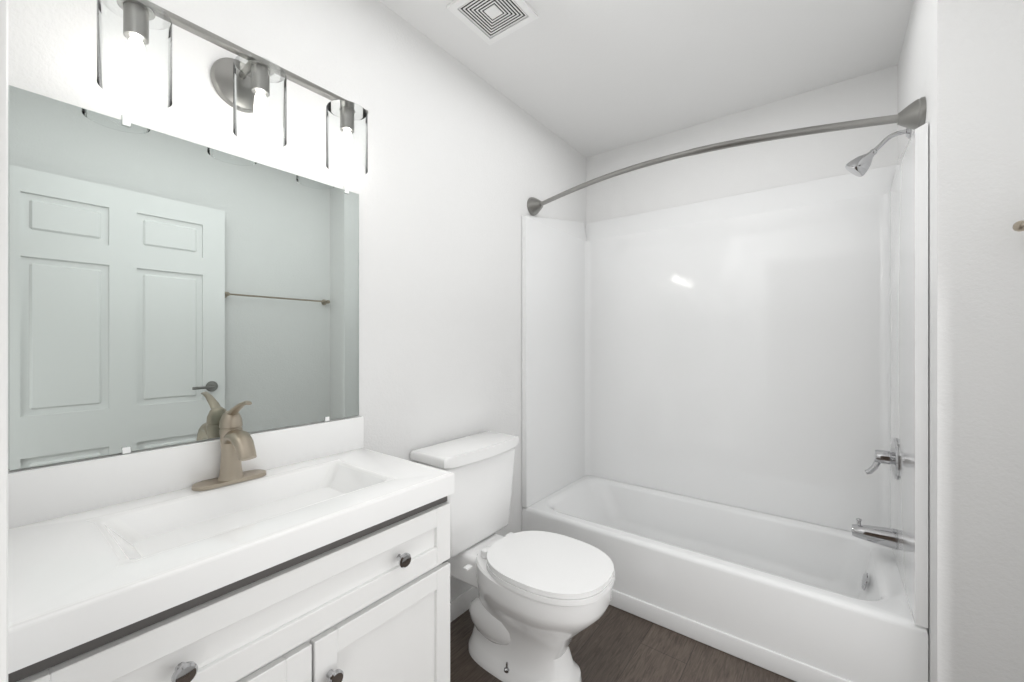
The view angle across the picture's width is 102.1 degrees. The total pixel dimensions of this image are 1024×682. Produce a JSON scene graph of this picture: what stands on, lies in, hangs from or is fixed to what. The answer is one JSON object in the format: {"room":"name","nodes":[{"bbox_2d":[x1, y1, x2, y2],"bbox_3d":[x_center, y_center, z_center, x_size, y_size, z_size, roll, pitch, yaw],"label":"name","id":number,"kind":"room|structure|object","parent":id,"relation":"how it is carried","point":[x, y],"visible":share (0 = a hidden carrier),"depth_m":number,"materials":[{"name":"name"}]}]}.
{"room":"bathroom","nodes":[
{"label":"bathroom","id":0,"kind":"room"},
{"bbox_2d":[8,0,585,601],"bbox_3d":[-0.317,-0.015,1.863,0.100,2.510,2.805,0,0,37],"label":"wall","id":1,"kind":"structure","parent":0,"point":[464,164],"depth_m":1.60,"materials":[{"name":"white paint"}]},
{"bbox_2d":[8,85,358,470],"bbox_3d":[-0.784,-0.134,1.158,0.010,0.801,0.793,0,0,37],"label":"mirror","id":2,"kind":"object","parent":1,"relation":"attached to","point":[164,289],"visible":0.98,"depth_m":1.03,"materials":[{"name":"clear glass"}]},
{"bbox_2d":[97,0,367,174],"bbox_3d":[-0.701,-0.674,1.140,0.167,0.242,0.650,0,0,37],"label":"sconce","id":3,"kind":"object","parent":1,"relation":"attached to","point":[240,86],"visible":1,"depth_m":1.11,"materials":[{"name":"grey metal"}]},
{"bbox_2d":[450,586,477,622],"bbox_3d":[0.215,1.198,1.002,1.790,0.085,1.803,0,0,37],"label":"baseboard","id":4,"kind":"structure","parent":1,"relation":"attached to","point":[460,604],"depth_m":1.88,"materials":[{"name":"white paint"}]},
{"bbox_2d":[450,605,795,681],"bbox_3d":[-0.047,1.265,0.659,1.990,0.050,4.390,0,0,37],"label":"floor","id":5,"kind":"structure","parent":0,"point":[612,644],"depth_m":1.62,"materials":[{"name":"brown wood"}]},
{"bbox_2d":[0,0,7,681],"bbox_3d":[-0.086,0.170,0.005,1.053,2.140,0.134,0,0,37],"label":"door frame","id":6,"kind":"structure","parent":5,"relation":"on","point":[3,340],"depth_m":0.34,"materials":[{"name":"white paint"}]},
{"bbox_2d":[8,416,454,681],"bbox_3d":[-0.600,0.754,0.998,0.494,0.972,0.840,0,0,37],"label":"bathroom vanity","id":7,"kind":"object","parent":5,"relation":"on","point":[318,552],"visible":1,"depth_m":0.89,"materials":[{"name":"white paint"}]},
{"bbox_2d":[191,401,265,490],"bbox_3d":[-0.719,0.264,1.086,0.154,0.226,0.172,0,0,37],"label":"faucet","id":8,"kind":"object","parent":7,"relation":"on","point":[237,444],"visible":0.98,"depth_m":1.09,"materials":[{"name":"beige metal"}]},
{"bbox_2d":[410,431,614,681],"bbox_3d":[0.015,0.837,1.596,0.749,0.806,0.501,0,0,37],"label":"toilet","id":9,"kind":"object","parent":5,"relation":"on","point":[541,600],"visible":0.94,"depth_m":1.53,"materials":[{"name":"white ceramic"}]},
{"bbox_2d":[522,123,927,681],"bbox_3d":[0.909,0.215,2.079,1.579,2.050,0.766,0,0,37],"label":"tub","id":10,"kind":"object","parent":5,"relation":"on","point":[724,399],"visible":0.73,"depth_m":2.12,"materials":[{"name":"white plastic"}]},
{"bbox_2d":[861,573,867,590],"bbox_3d":[1.474,1.005,1.731,0.022,0.072,0.072,0,0,37],"label":"overflow drain cover","id":11,"kind":"object","parent":10,"relation":"attached to","point":[864,581],"visible":1,"depth_m":1.71,"materials":[{"name":"silver metal"}]},
{"bbox_2d":[851,518,897,549],"bbox_3d":[1.496,0.792,1.714,0.142,0.093,0.078,0,0,37],"label":"tub spout","id":12,"kind":"object","parent":10,"relation":"attached to","point":[885,536],"visible":1,"depth_m":1.69,"materials":[{"name":"silver metal"}]},
{"bbox_2d":[865,438,899,479],"bbox_3d":[1.513,0.475,1.701,0.099,0.166,0.166,0,0,37],"label":"shower valve","id":13,"kind":"object","parent":10,"relation":"attached to","point":[891,457],"visible":1,"depth_m":1.67,"materials":[{"name":"silver metal"}]},
{"bbox_2d":[379,0,913,156],"bbox_3d":[-0.047,-1.295,0.659,1.990,0.050,4.390,0,0,37],"label":"ceiling","id":14,"kind":"structure","parent":0,"point":[587,78],"depth_m":1.84,"materials":[{"name":"white paint"}]},
{"bbox_2d":[447,0,538,44],"bbox_3d":[-0.072,-1.264,1.591,0.250,0.010,0.250,0,0,37],"label":"ceiling vent","id":15,"kind":"object","parent":14,"relation":"in","point":[489,22],"visible":1,"depth_m":1.61,"materials":[{"name":"white plastic"}]},
{"bbox_2d":[586,65,897,223],"bbox_3d":[1.295,-0.015,2.333,1.890,2.510,0.100,0,0,37],"label":"wall","id":16,"kind":"structure","parent":0,"point":[728,172],"depth_m":2.25,"materials":[{"name":"white paint"}]},
{"bbox_2d":[898,0,1023,681],"bbox_3d":[1.629,-0.015,1.464,0.305,2.510,0.875,0,0,37],"label":"wall","id":17,"kind":"structure","parent":0,"point":[961,66],"depth_m":1.17,"materials":[{"name":"white paint"}]},
{"bbox_2d":[527,96,925,215],"bbox_3d":[0.703,-0.760,1.809,1.584,0.100,0.232,0,0,37],"label":"shower rod","id":18,"kind":"object","parent":17,"relation":"attached to","point":[912,115],"visible":0.98,"depth_m":1.53,"materials":[{"name":"grey metal"}]},
{"bbox_2d":[845,128,911,176],"bbox_3d":[1.464,-0.759,1.663,0.197,0.172,0.080,0,0,37],"label":"shower head","id":19,"kind":"object","parent":17,"relation":"attached to","point":[858,166],"visible":0.88,"depth_m":1.66},
{"bbox_3d":[0.889,-0.015,0.328,0.100,2.510,1.830,0,0,37],"label":"wall","id":20,"kind":"structure","parent":0,"visible":0},
{"bbox_2d":[1012,220,1023,231],"bbox_3d":[1.142,-0.300,0.801,0.072,0.044,0.714,0,0,37],"label":"towel bar","id":21,"kind":"object","parent":20,"relation":"attached to","point":[1018,226],"visible":1,"depth_m":1.07,"materials":[{"name":"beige metal"}]}
]}

